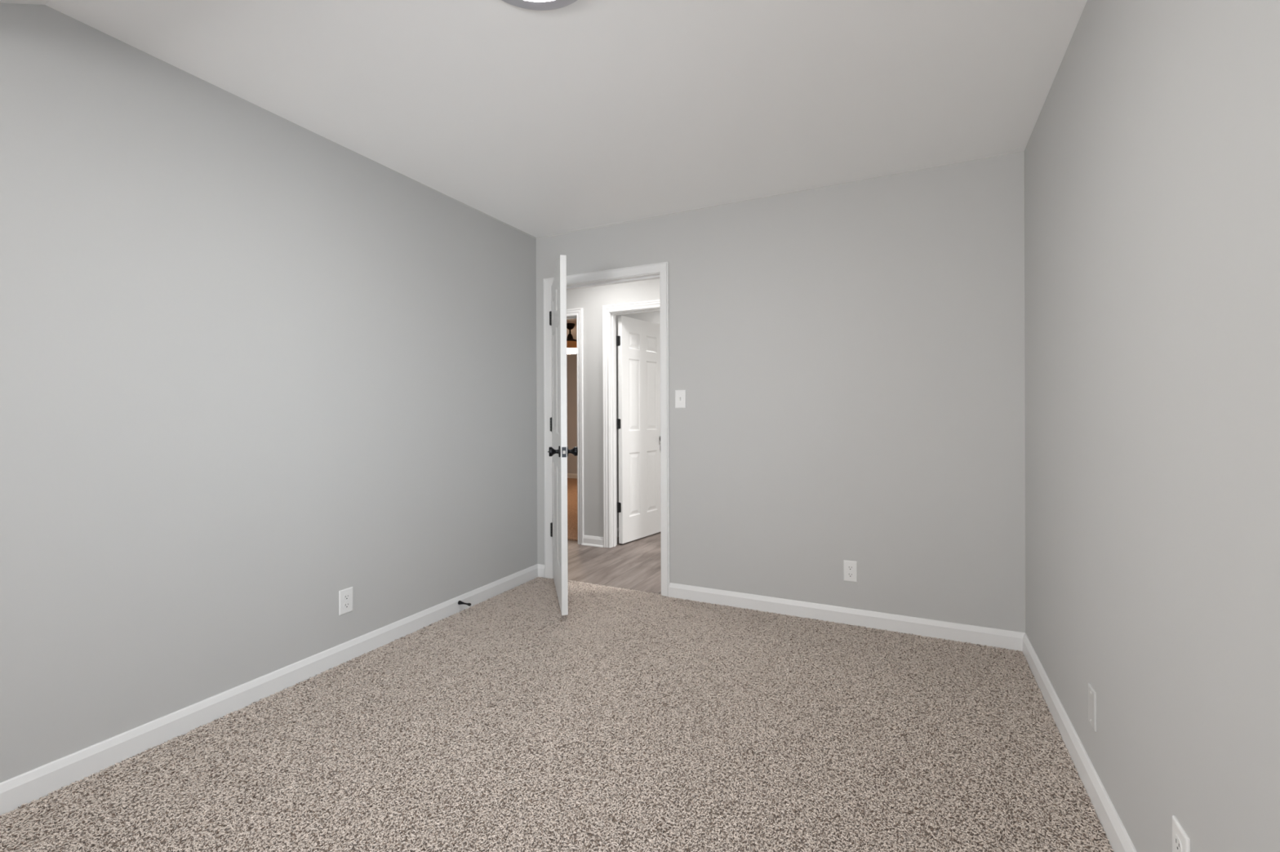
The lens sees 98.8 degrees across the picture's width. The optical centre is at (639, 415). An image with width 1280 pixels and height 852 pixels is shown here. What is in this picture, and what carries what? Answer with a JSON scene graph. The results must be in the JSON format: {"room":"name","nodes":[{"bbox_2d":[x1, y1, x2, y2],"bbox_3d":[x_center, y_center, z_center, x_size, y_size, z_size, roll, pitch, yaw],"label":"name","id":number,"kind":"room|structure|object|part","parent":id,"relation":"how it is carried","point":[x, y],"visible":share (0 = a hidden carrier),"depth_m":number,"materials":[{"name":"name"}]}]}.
{"room":"empty bedroom","nodes":[
{"label":"empty bedroom","id":0,"kind":"room"},
{"bbox_2d":[0,3,537,782],"bbox_3d":[-2.302,-0.016,0.835,0.120,2.585,6.920,0,0,26],"label":"wall","id":1,"kind":"structure","parent":0,"point":[256,370],"depth_m":2.07,"materials":[{"name":"grey paint"}]},
{"bbox_2d":[0,564,537,816],"bbox_3d":[-2.211,1.123,0.862,0.014,0.105,6.800,0,0,26],"label":"baseboard","id":2,"kind":"structure","parent":1,"relation":"attached to","point":[31,785],"depth_m":2.08,"materials":[{"name":"white paint"}]},
{"bbox_2d":[338,586,353,615],"bbox_3d":[-1.382,0.871,2.581,0.007,0.114,0.070,0,0,26],"label":"wall outlet","id":3,"kind":"object","parent":1,"relation":"attached to","point":[345,596],"visible":1,"depth_m":2.58,"materials":[{"name":"white plastic"}]},
{"bbox_2d":[343,601,350,608],"bbox_3d":[-1.379,0.890,2.580,0.001,0.028,0.034,0,0,26],"label":"receptacle","id":4,"kind":"object","parent":3,"relation":"attached to","point":[346,604],"depth_m":2.58,"materials":[{"name":"grey plastic"}]},
{"bbox_2d":[343,593,350,600],"bbox_3d":[-1.379,0.851,2.580,0.001,0.028,0.034,0,0,26],"label":"receptacle","id":5,"kind":"object","parent":3,"relation":"attached to","point":[346,596],"depth_m":2.58,"materials":[{"name":"grey plastic"}]},
{"bbox_2d":[457,600,471,606],"bbox_3d":[-1.022,1.095,3.200,0.086,0.024,0.024,0,0,26],"label":"door stop","id":6,"kind":"object","parent":1,"relation":"attached to","point":[460,602],"visible":1,"depth_m":3.20,"materials":[{"name":"black metal"}]},
{"bbox_2d":[0,0,1087,237],"bbox_3d":[-0.951,-1.185,0.203,3.160,0.276,6.980,0,0,26],"label":"ceiling","id":7,"kind":"structure","parent":0,"point":[582,114],"depth_m":2.10,"materials":[{"name":"white paint"}]},
{"bbox_2d":[501,0,577,10],"bbox_3d":[-0.303,-1.260,1.518,0.361,0.018,0.361,0,0,26],"label":"recessed light","id":8,"kind":"object","parent":7,"relation":"in","point":[535,5],"visible":1,"depth_m":1.67,"materials":[{"name":"silver metal"}]},
{"bbox_2d":[0,478,1113,851],"bbox_3d":[-1.402,1.208,3.388,7.900,0.118,12.150,0,0,26],"label":"floor","id":9,"kind":"structure","parent":0,"point":[757,677],"depth_m":1.85,"materials":[{"name":"beige carpet"}]},
{"bbox_2d":[0,577,1113,851],"bbox_3d":[-0.485,1.152,1.133,2.871,0.017,4.831,0,0,26],"label":"carpet","id":10,"kind":"structure","parent":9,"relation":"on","point":[794,621],"depth_m":1.89,"materials":[{"name":"beige carpet"}]},
{"bbox_2d":[566,319,576,339],"bbox_3d":[-1.319,-1.307,7.792,4.200,0.060,4.225,0,0,26],"label":"ceiling","id":11,"kind":"structure","parent":0,"point":[573,331],"depth_m":8.17,"materials":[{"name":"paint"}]},
{"bbox_2d":[566,323,576,354],"bbox_3d":[-0.972,-1.070,7.619,0.933,0.415,0.933,0,0,-7],"label":"ceiling fan","id":12,"kind":"object","parent":11,"relation":"hanging from","point":[571,342],"visible":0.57,"depth_m":7.50,"materials":[{"name":"brown metal"}]},
{"bbox_3d":[-0.971,-0.894,7.619,0.300,0.063,0.300,0,0,26],"label":"lamp shade","id":13,"kind":"part","parent":12,"relation":"part of","materials":[{"name":"white glass"}]},
{"bbox_2d":[566,353,577,473],"bbox_3d":[-0.408,-0.042,9.647,4.200,2.585,0.100,0,0,26],"label":"wall","id":14,"kind":"structure","parent":0,"point":[571,359],"depth_m":10.00,"materials":[{"name":"grey paint"}]},
{"bbox_2d":[567,473,577,478],"bbox_3d":[-0.428,1.098,9.598,4.000,0.105,0.014,0,0,26],"label":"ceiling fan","id":15,"kind":"object","parent":14,"relation":"attached to","point":[569,475],"depth_m":9.99,"materials":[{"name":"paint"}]},
{"bbox_2d":[566,278,659,537],"bbox_3d":[0.434,-0.030,4.535,5.600,2.595,0.110,0,0,26],"label":"wall","id":16,"kind":"structure","parent":0,"point":[592,300],"depth_m":4.88,"materials":[{"name":"grey paint"}]},
{"bbox_2d":[566,307,584,544],"bbox_3d":[-0.881,0.094,5.177,0.884,2.128,0.148,0,0,26],"label":"door frame","id":17,"kind":"structure","parent":16,"relation":"attached to","point":[573,313],"depth_m":4.93,"materials":[{"name":"white paint"}]},
{"bbox_2d":[581,535,603,547],"bbox_3d":[-0.421,1.124,4.880,0.222,0.105,0.027,0,0,26],"label":"baseboard","id":18,"kind":"structure","parent":16,"relation":"attached to","point":[588,540],"depth_m":4.88,"materials":[{"name":"white paint"}]},
{"bbox_3d":[-0.421,1.150,4.880,0.222,0.017,0.027,0,0,26],"label":"shoe molding","id":19,"kind":"part","parent":18,"relation":"part of","materials":[{"name":"white paint"}]},
{"bbox_2d":[602,299,659,547],"bbox_3d":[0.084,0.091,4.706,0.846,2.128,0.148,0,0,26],"label":"door frame","id":20,"kind":"structure","parent":16,"relation":"attached to","point":[610,313],"depth_m":4.82,"materials":[{"name":"white paint"}]},
{"bbox_2d":[616,315,660,543],"bbox_3d":[0.021,0.122,5.177,0.168,2.037,0.703,0,0,35],"label":"door","id":21,"kind":"structure","parent":16,"relation":"in","point":[637,341],"depth_m":5.10,"materials":[{"name":"white paint"}]},
{"bbox_2d":[535,151,1025,632],"bbox_3d":[-0.007,-0.026,3.631,5.600,2.595,0.120,0,0,26],"label":"wall","id":22,"kind":"structure","parent":0,"point":[848,358],"depth_m":3.00,"materials":[{"name":"grey paint"}]},
{"bbox_2d":[537,564,544,577],"bbox_3d":[-0.705,1.111,3.902,0.070,0.105,0.014,0,0,26],"label":"baseboard","id":23,"kind":"structure","parent":22,"relation":"attached to","point":[540,567],"depth_m":3.90,"materials":[{"name":"white paint"}]},
{"bbox_2d":[547,254,577,615],"bbox_3d":[-0.518,0.107,3.463,0.168,2.012,0.844,0,0,-13],"label":"door","id":24,"kind":"structure","parent":22,"relation":"in","point":[559,451],"depth_m":3.11,"materials":[{"name":"white paint"}]},
{"bbox_3d":[-0.488,0.203,3.109,0.070,0.065,0.065,0,0,-13],"label":"knob","id":25,"kind":"part","parent":24,"relation":"part of","materials":[{"name":"black metal"}]},
{"bbox_3d":[-0.424,0.203,3.061,0.025,0.057,0.002,0,0,-13],"label":"latch plate","id":26,"kind":"part","parent":24,"relation":"part of","materials":[{"name":"silver metal"}]},
{"bbox_3d":[-0.389,0.202,3.131,0.063,0.065,0.065,0,0,-13],"label":"knob","id":27,"kind":"part","parent":24,"relation":"part of","materials":[{"name":"black metal"}]},
{"bbox_2d":[543,262,670,596],"bbox_3d":[-0.218,0.085,3.735,0.958,2.114,0.151,0,0,26],"label":"door frame","id":28,"kind":"structure","parent":22,"relation":"attached to","point":[659,270],"depth_m":3.57,"materials":[{"name":"white paint"}]},
{"bbox_2d":[675,390,685,408],"bbox_3d":[0.250,-0.105,3.429,0.070,0.114,0.016,0,0,26],"label":"light switch","id":29,"kind":"object","parent":22,"relation":"attached to","point":[680,395],"visible":1,"depth_m":3.43,"materials":[{"name":"white plastic"}]},
{"bbox_2d":[668,582,1024,651],"bbox_3d":[1.023,1.105,3.058,1.870,0.105,0.014,0,0,26],"label":"baseboard","id":30,"kind":"structure","parent":22,"relation":"attached to","point":[1001,638],"depth_m":2.98,"materials":[{"name":"white paint"}]},
{"bbox_2d":[843,560,857,582],"bbox_3d":[1.151,0.849,2.999,0.070,0.114,0.007,0,0,26],"label":"wall outlet","id":31,"kind":"object","parent":22,"relation":"attached to","point":[850,567],"visible":1,"depth_m":3.00,"materials":[{"name":"white plastic"}]},
{"bbox_2d":[847,572,853,577],"bbox_3d":[1.150,0.869,2.996,0.034,0.028,0.001,0,0,26],"label":"receptacle","id":32,"kind":"object","parent":31,"relation":"attached to","point":[850,575],"depth_m":3.00,"materials":[{"name":"grey plastic"}]},
{"bbox_2d":[847,564,853,570],"bbox_3d":[1.150,0.830,2.996,0.034,0.028,0.001,0,0,26],"label":"receptacle","id":33,"kind":"object","parent":31,"relation":"attached to","point":[850,567],"depth_m":3.00,"materials":[{"name":"grey plastic"}]},
{"bbox_2d":[1024,0,1279,851],"bbox_3d":[0.368,-0.025,-0.470,0.120,2.585,6.920,0,0,27],"label":"wall","id":34,"kind":"structure","parent":0,"point":[1152,151],"depth_m":1.18,"materials":[{"name":"grey paint"}]},
{"bbox_2d":[1022,632,1137,851],"bbox_3d":[0.340,1.115,-0.384,0.014,0.105,6.800,0,0,27],"label":"baseboard","id":35,"kind":"structure","parent":34,"relation":"attached to","point":[1117,834],"depth_m":1.71,"materials":[{"name":"white paint"}]},
{"bbox_2d":[1088,683,1096,732],"bbox_3d":[1.361,0.876,1.652,0.007,0.114,0.070,0,0,27],"label":"blank wall plate","id":36,"kind":"object","parent":34,"relation":"attached to","point":[1091,693],"visible":1,"depth_m":1.64,"materials":[{"name":"grey plastic"}]},
{"bbox_2d":[1172,815,1190,851],"bbox_3d":[1.087,0.884,1.104,0.007,0.114,0.070,0,0,27],"label":"wall outlet","id":37,"kind":"object","parent":34,"relation":"attached to","point":[1180,840],"visible":1,"depth_m":1.10,"materials":[{"name":"white plastic"}]},
{"bbox_2d":[1173,834,1182,851],"bbox_3d":[1.085,0.864,1.105,0.001,0.028,0.034,0,0,27],"label":"receptacle","id":38,"kind":"object","parent":37,"relation":"attached to","point":[1177,837],"depth_m":1.11,"materials":[{"name":"grey plastic"}]}
]}

